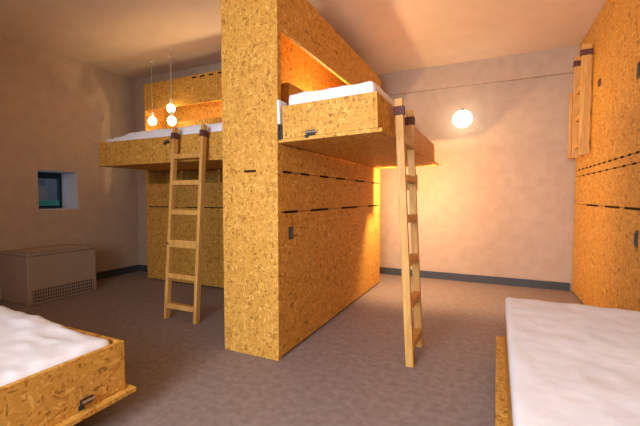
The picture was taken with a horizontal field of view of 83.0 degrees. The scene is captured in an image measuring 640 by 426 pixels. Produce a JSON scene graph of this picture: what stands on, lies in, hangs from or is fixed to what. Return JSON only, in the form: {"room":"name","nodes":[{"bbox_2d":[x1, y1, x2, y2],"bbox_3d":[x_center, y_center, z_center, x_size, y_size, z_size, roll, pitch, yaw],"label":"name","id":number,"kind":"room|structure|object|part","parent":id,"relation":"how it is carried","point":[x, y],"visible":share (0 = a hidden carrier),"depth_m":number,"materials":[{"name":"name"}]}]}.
{"room":"dormitory","nodes":[
{"label":"dormitory","id":0,"kind":"room"},
{"bbox_2d":[0,35,138,299],"bbox_3d":[-4.230,-0.455,3.073,0.425,2.932,6.078,1,3,25],"label":"wall","id":1,"kind":"structure","parent":0,"point":[56,110],"depth_m":4.61,"materials":[{"name":"paint"}]},
{"bbox_2d":[37,170,77,209],"bbox_3d":[-3.472,-0.291,4.651,0.379,0.484,0.468,1,3,25],"label":"window","id":2,"kind":"structure","parent":1,"relation":"in","point":[67,187],"depth_m":4.83,"materials":[{"name":"teal"}]},
{"bbox_3d":[-3.619,-0.128,4.725,0.047,0.068,0.378,1,3,25],"label":"sash rail","id":3,"kind":"part","parent":2,"relation":"part of","materials":[{"name":"teal"}]},
{"bbox_2d":[96,265,138,279],"bbox_3d":[-3.025,0.871,5.178,0.019,0.098,1.012,1,3,25],"label":"baseboard","id":4,"kind":"structure","parent":1,"relation":"attached to","point":[115,272],"depth_m":5.28,"materials":[{"name":"grey paint"}]},
{"bbox_2d":[135,63,220,264],"bbox_3d":[-1.359,-0.539,4.986,3.145,2.932,0.170,1,3,25],"label":"wall","id":5,"kind":"structure","parent":0,"point":[139,83],"depth_m":5.51,"materials":[{"name":"paint"}]},
{"bbox_2d":[139,265,147,271],"bbox_3d":[-2.568,0.856,5.511,0.525,0.098,0.019,1,3,25],"label":"baseboard","id":6,"kind":"structure","parent":5,"relation":"attached to","point":[144,268],"depth_m":5.57,"materials":[{"name":"grey paint"}]},
{"bbox_2d":[0,271,583,425],"bbox_3d":[-1.001,1.085,2.398,6.902,0.085,7.480,1,3,25],"label":"floor","id":7,"kind":"structure","parent":0,"point":[352,370],"depth_m":2.56,"materials":[{"name":"carpet"}]},
{"bbox_2d":[0,244,96,305],"bbox_3d":[-3.140,0.686,4.223,0.563,0.551,0.748,1,3,25],"label":"heater","id":8,"kind":"object","parent":7,"relation":"on","point":[36,275],"visible":1,"depth_m":3.98,"materials":[{"name":"metal"}]},
{"bbox_2d":[18,245,81,252],"bbox_3d":[-3.130,0.414,4.206,0.298,0.006,0.561,1,3,25],"label":"vent","id":9,"kind":"object","parent":8,"relation":"attached to","point":[35,250],"depth_m":4.20,"materials":[{"name":"paint"}]},
{"bbox_2d":[33,279,93,302],"bbox_3d":[-2.893,0.875,4.115,0.010,0.132,0.646,1,3,25],"label":"grille","id":10,"kind":"object","parent":8,"relation":"attached to","point":[52,292],"depth_m":4.08,"materials":[{"name":"metal"}]},
{"bbox_2d":[0,326,135,425],"bbox_3d":[-2.056,0.857,1.886,2.019,0.416,0.914,1,3,25],"label":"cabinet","id":11,"kind":"object","parent":7,"relation":"on","point":[67,393],"visible":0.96,"depth_m":1.61,"materials":[{"name":"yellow wood"}]},
{"bbox_2d":[0,306,109,386],"bbox_3d":[-2.072,0.738,1.881,1.904,0.306,0.790,1,3,25],"label":"mattress","id":12,"kind":"object","parent":11,"relation":"on","point":[29,344],"visible":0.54,"depth_m":1.75,"materials":[{"name":"white fabric"}]},
{"bbox_3d":[-2.056,0.908,1.888,2.019,0.025,0.914,1,3,25],"label":"panel","id":13,"kind":"part","parent":11,"relation":"part of","materials":[{"name":"brown wood"}]},
{"bbox_2d":[144,70,223,287],"bbox_3d":[-1.192,-0.400,4.626,2.550,2.686,0.333,1,3,25],"label":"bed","id":14,"kind":"object","parent":7,"relation":"on","point":[196,99],"visible":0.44,"depth_m":4.77,"materials":[{"name":"brown wood"}]},
{"bbox_3d":[-2.335,-0.424,5.163,0.026,2.686,0.332,1,3,25],"label":"panel","id":15,"kind":"part","parent":14,"relation":"part of","materials":[{"name":"brown wood"}]},
{"bbox_3d":[-2.315,-0.499,5.141,0.026,0.178,0.314,1,3,25],"label":"pigeonhole post","id":16,"kind":"part","parent":14,"relation":"part of","materials":[{"name":"brown wood"}]},
{"bbox_2d":[99,131,222,170],"bbox_3d":[-1.347,-0.653,4.006,2.142,0.264,0.885,1,3,25],"label":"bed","id":17,"kind":"object","parent":14,"relation":"attached to","point":[153,154],"visible":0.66,"depth_m":3.75,"materials":[{"name":"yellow wood"}]},
{"bbox_3d":[-1.343,-0.535,4.020,2.142,0.025,0.867,1,3,25],"label":"panel","id":18,"kind":"part","parent":17,"relation":"part of","materials":[{"name":"brown wood"}]},
{"bbox_2d":[106,122,221,141],"bbox_3d":[-1.344,-0.722,4.010,2.057,0.340,0.786,1,3,25],"label":"mattress","id":19,"kind":"object","parent":17,"relation":"on","point":[193,129],"visible":0.15,"depth_m":3.69,"materials":[{"name":"white fabric"}]},
{"bbox_3d":[-1.257,-1.557,4.437,2.499,0.357,0.026,1,3,25],"label":"header panel","id":20,"kind":"part","parent":14,"relation":"part of","materials":[{"name":"brown wood"}]},
{"bbox_3d":[-1.750,-0.488,4.876,0.026,0.178,0.314,1,3,25],"label":"pigeonhole post","id":21,"kind":"part","parent":14,"relation":"part of","materials":[{"name":"brown wood"}]},
{"bbox_3d":[-1.125,-0.406,4.769,2.499,2.686,0.017,1,3,25],"label":"panel","id":22,"kind":"part","parent":14,"relation":"part of","materials":[{"name":"brown wood"}]},
{"bbox_3d":[-1.184,-0.476,4.611,0.026,0.178,0.314,1,3,25],"label":"pigeonhole post","id":23,"kind":"part","parent":14,"relation":"part of","materials":[{"name":"brown wood"}]},
{"bbox_3d":[-0.693,0.446,4.261,1.253,0.994,0.026,1,3,25],"label":"door","id":24,"kind":"part","parent":14,"relation":"part of","materials":[{"name":"brown wood"}]},
{"bbox_2d":[164,124,207,324],"bbox_3d":[-1.256,0.093,3.382,0.402,1.814,0.195,1,3,25],"label":"ladder","id":25,"kind":"object","parent":7,"relation":"on","point":[171,242],"visible":1,"depth_m":3.34,"materials":[{"name":"brown wood"}]},
{"bbox_3d":[-1.421,0.090,3.456,0.038,1.814,0.191,1,3,25],"label":"rail","id":26,"kind":"part","parent":25,"relation":"part of","materials":[{"name":"brown wood"}]},
{"bbox_3d":[-1.093,0.097,3.303,0.038,1.814,0.191,1,3,25],"label":"rail","id":27,"kind":"part","parent":25,"relation":"part of","materials":[{"name":"brown wood"}]},
{"bbox_2d":[221,0,380,360],"bbox_3d":[0.042,-0.356,3.724,0.486,2.678,2.551,1,3,25],"label":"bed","id":28,"kind":"object","parent":7,"relation":"on","point":[301,227],"visible":0.93,"depth_m":2.66,"materials":[{"name":"wood"}]},
{"bbox_3d":[-0.494,-0.306,2.597,0.476,2.678,0.051,1,3,25],"label":"panel","id":29,"kind":"part","parent":28,"relation":"part of","materials":[{"name":"brown wood"}]},
{"bbox_3d":[-0.211,0.147,2.651,0.014,0.094,0.064,1,3,25],"label":"handle","id":30,"kind":"part","parent":28,"relation":"part of","materials":[{"name":"black metal"}]},
{"bbox_3d":[-0.184,0.499,2.761,0.026,1.020,0.445,1,3,25],"label":"door","id":31,"kind":"part","parent":28,"relation":"part of","materials":[{"name":"brown wood"}]},
{"bbox_3d":[0.043,-1.681,3.680,0.425,0.026,2.474,1,3,25],"label":"panel","id":32,"kind":"part","parent":28,"relation":"part of","materials":[{"name":"brown wood"}]},
{"bbox_3d":[-0.156,-0.361,3.845,0.026,2.678,2.499,1,3,25],"label":"panel","id":33,"kind":"part","parent":28,"relation":"part of","materials":[{"name":"brown wood"}]},
{"bbox_3d":[0.252,-0.434,3.651,0.026,0.186,2.499,1,3,25],"label":"rail","id":34,"kind":"part","parent":28,"relation":"part of","materials":[{"name":"brown wood"}]},
{"bbox_3d":[0.252,-1.499,3.603,0.026,0.382,2.499,1,3,25],"label":"header panel","id":35,"kind":"part","parent":28,"relation":"part of","materials":[{"name":"brown wood"}]},
{"bbox_2d":[278,91,437,168],"bbox_3d":[0.583,-0.650,3.440,0.718,0.264,2.581,1,3,25],"label":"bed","id":36,"kind":"object","parent":28,"relation":"attached to","point":[358,128],"visible":0.98,"depth_m":2.38,"materials":[{"name":"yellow wood"}]},
{"bbox_2d":[277,81,430,140],"bbox_3d":[0.522,-0.708,3.380,0.663,0.320,2.414,1,3,25],"label":"mattress","id":37,"kind":"object","parent":36,"relation":"on","point":[308,96],"visible":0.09,"depth_m":2.34,"materials":[{"name":"white fabric"}]},
{"bbox_3d":[0.587,-0.542,3.454,0.718,0.047,2.560,1,3,25],"label":"panel","id":38,"kind":"part","parent":36,"relation":"part of","materials":[{"name":"brown wood"}]},
{"bbox_2d":[407,166,417,189],"bbox_3d":[1.066,-0.411,4.275,0.187,0.291,0.144,1,3,25],"label":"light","id":39,"kind":"object","parent":36,"relation":"hanging from","point":[407,166],"visible":0.02,"depth_m":4.20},
{"bbox_2d":[393,98,422,367],"bbox_3d":[0.641,0.132,2.600,0.152,1.804,0.401,1,3,25],"label":"ladder","id":40,"kind":"object","parent":7,"relation":"on","point":[413,338],"visible":1,"depth_m":2.44,"materials":[{"name":"brown wood"}]},
{"bbox_3d":[0.568,0.139,2.437,0.146,1.804,0.034,1,3,25],"label":"rail","id":41,"kind":"part","parent":40,"relation":"part of","materials":[{"name":"brown wood"}]},
{"bbox_3d":[0.719,0.125,2.760,0.146,1.804,0.034,1,3,25],"label":"rail","id":42,"kind":"part","parent":40,"relation":"part of","materials":[{"name":"brown wood"}]},
{"bbox_2d":[495,317,512,425],"bbox_3d":[1.149,0.898,1.392,0.888,0.378,2.206,1,3,25],"label":"cabinet","id":43,"kind":"object","parent":7,"relation":"on","point":[503,406],"visible":0.16,"depth_m":1.82,"materials":[{"name":"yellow wood"}]},
{"bbox_3d":[1.149,0.930,1.393,0.888,0.025,2.206,1,3,25],"label":"panel","id":44,"kind":"part","parent":43,"relation":"part of","materials":[{"name":"brown wood"}]},
{"bbox_2d":[505,297,639,425],"bbox_3d":[1.165,0.656,1.365,0.833,0.095,2.138,1,3,25],"label":"mattress","id":45,"kind":"object","parent":43,"relation":"on","point":[571,364],"visible":1,"depth_m":1.48,"materials":[{"name":"white fabric"}]},
{"bbox_2d":[572,0,639,310],"bbox_3d":[2.105,-0.394,1.799,0.452,2.924,5.414,1,3,25],"label":"cabinet","id":46,"kind":"object","parent":7,"relation":"on","point":[606,233],"visible":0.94,"depth_m":3.05,"materials":[{"name":"wood"}]},
{"bbox_2d":[567,93,572,158],"bbox_3d":[2.914,-1.008,4.131,0.105,0.748,0.170,1,3,25],"label":"ladder","id":47,"kind":"object","parent":46,"relation":"attached to","point":[570,94],"visible":0.42,"depth_m":4.19,"materials":[{"name":"brown wood"}]},
{"bbox_3d":[3.255,-0.502,4.233,0.442,2.924,0.026,1,3,25],"label":"panel","id":48,"kind":"part","parent":46,"relation":"part of","materials":[{"name":"brown wood"}]},
{"bbox_2d":[571,43,592,157],"bbox_3d":[2.779,-1.161,3.850,0.102,1.114,0.384,1,3,25],"label":"ladder","id":49,"kind":"object","parent":46,"relation":"attached to","point":[582,64],"visible":1,"depth_m":3.70,"materials":[{"name":"brown wood"}]},
{"bbox_3d":[2.851,-1.168,4.004,0.085,1.114,0.034,1,3,25],"label":"rail","id":50,"kind":"part","parent":49,"relation":"part of","materials":[{"name":"brown wood"}]},
{"bbox_3d":[2.707,-1.155,3.696,0.085,1.114,0.034,1,3,25],"label":"rail","id":51,"kind":"part","parent":49,"relation":"part of","materials":[{"name":"brown wood"}]},
{"bbox_3d":[1.921,-0.161,1.896,0.026,0.314,5.364,1,3,25],"label":"panel","id":52,"kind":"part","parent":46,"relation":"part of","materials":[{"name":"brown wood"}]},
{"bbox_3d":[1.921,-0.356,1.887,0.026,0.067,5.364,1,3,25],"label":"vent panel","id":53,"kind":"part","parent":46,"relation":"part of","materials":[{"name":"brown wood"}]},
{"bbox_3d":[1.921,-1.127,1.853,0.026,1.465,5.364,1,3,25],"label":"folded bed panel","id":54,"kind":"part","parent":46,"relation":"part of","materials":[{"name":"brown wood"}]},
{"bbox_3d":[2.205,0.496,2.531,0.026,1.046,0.548,1,3,25],"label":"door","id":55,"kind":"part","parent":46,"relation":"part of","materials":[{"name":"brown wood"}]},
{"bbox_3d":[2.176,0.179,2.493,0.014,0.119,0.055,1,3,25],"label":"handle","id":56,"kind":"part","parent":46,"relation":"part of","materials":[{"name":"black metal"}]},
{"bbox_3d":[2.215,-0.992,2.518,0.008,0.110,0.055,1,3,25],"label":"handle","id":57,"kind":"part","parent":46,"relation":"part of","materials":[{"name":"black metal"}]},
{"bbox_2d":[0,0,605,79],"bbox_3d":[-1.001,-1.929,2.265,6.902,0.085,7.480,1,3,25],"label":"ceiling","id":58,"kind":"structure","parent":0,"point":[121,37],"depth_m":3.81,"materials":[{"name":"paint"}]},
{"bbox_2d":[148,61,156,125],"bbox_3d":[-2.226,-1.580,4.793,0.105,0.836,0.105,1,3,25],"label":"pendant lamp","id":59,"kind":"object","parent":58,"relation":"hanging from","point":[152,120],"visible":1,"depth_m":4.78,"materials":[{"name":"glass"}]},
{"bbox_3d":[-2.226,-1.652,4.790,0.007,0.642,0.007,0,3,3],"label":"cord","id":60,"kind":"part","parent":59,"relation":"part of","materials":[{"name":"paint"}]},
{"bbox_3d":[-2.226,-1.221,4.809,0.105,0.116,0.105,1,3,25],"label":"bulb","id":61,"kind":"part","parent":59,"relation":"part of","materials":[{"name":"white glass"}]},
{"bbox_2d":[167,57,174,112],"bbox_3d":[-1.918,-1.640,4.646,0.105,0.704,0.105,1,3,25],"label":"pendant lamp","id":62,"kind":"object","parent":58,"relation":"hanging from","point":[169,104],"visible":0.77,"depth_m":4.64,"materials":[{"name":"glass"}]},
{"bbox_3d":[-1.918,-1.711,4.643,0.007,0.510,0.007,-2,3,-42],"label":"cord","id":63,"kind":"part","parent":62,"relation":"part of","materials":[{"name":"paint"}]},
{"bbox_3d":[-1.918,-1.346,4.659,0.105,0.116,0.105,1,3,25],"label":"bulb","id":64,"kind":"part","parent":62,"relation":"part of","materials":[{"name":"white glass"}]},
{"bbox_2d":[167,49,175,125],"bbox_3d":[-1.814,-1.525,4.413,0.105,0.912,0.105,1,3,25],"label":"pendant lamp","id":65,"kind":"object","parent":58,"relation":"hanging from","point":[171,120],"visible":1,"depth_m":4.40,"materials":[{"name":"glass"}]},
{"bbox_3d":[-1.814,-1.597,4.410,0.007,0.718,0.007,-2,3,-42],"label":"cord","id":66,"kind":"part","parent":65,"relation":"part of","materials":[{"name":"paint"}]},
{"bbox_3d":[-1.814,-1.127,4.431,0.105,0.116,0.105,1,3,25],"label":"bulb","id":67,"kind":"part","parent":65,"relation":"part of","materials":[{"name":"white glass"}]},
{"bbox_2d":[378,73,575,290],"bbox_3d":[2.092,-0.536,4.915,3.502,2.932,0.170,1,3,25],"label":"wall","id":68,"kind":"structure","parent":0,"point":[498,199],"depth_m":4.74,"materials":[{"name":"paint"}]},
{"bbox_2d":[452,109,472,127],"bbox_3d":[1.869,-1.240,4.749,0.246,0.245,0.264,1,3,25],"label":"wall lamp","id":69,"kind":"object","parent":68,"relation":"attached to","point":[463,118],"visible":1,"depth_m":4.66,"materials":[{"name":"white glass"}]},
{"bbox_2d":[379,267,569,290],"bbox_3d":[1.836,0.879,4.993,2.686,0.098,0.019,1,3,25],"label":"baseboard","id":70,"kind":"structure","parent":68,"relation":"attached to","point":[552,285],"depth_m":4.80,"materials":[{"name":"grey paint"}]},
{"bbox_2d":[377,45,579,95],"bbox_3d":[2.046,-1.844,4.761,3.162,0.306,0.042,1,3,25],"label":"beam","id":71,"kind":"structure","parent":68,"relation":"attached to","point":[559,61],"depth_m":4.70,"materials":[{"name":"paint"}]},
{"label":"outside","id":72,"kind":"structure","parent":0,"visible":0},
{"bbox_2d":[38,178,56,200],"bbox_3d":[-4.726,-0.208,6.630,0.085,2.295,4.250,1,3,25],"label":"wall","id":73,"kind":"structure","parent":72,"point":[47,188],"depth_m":6.37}
]}

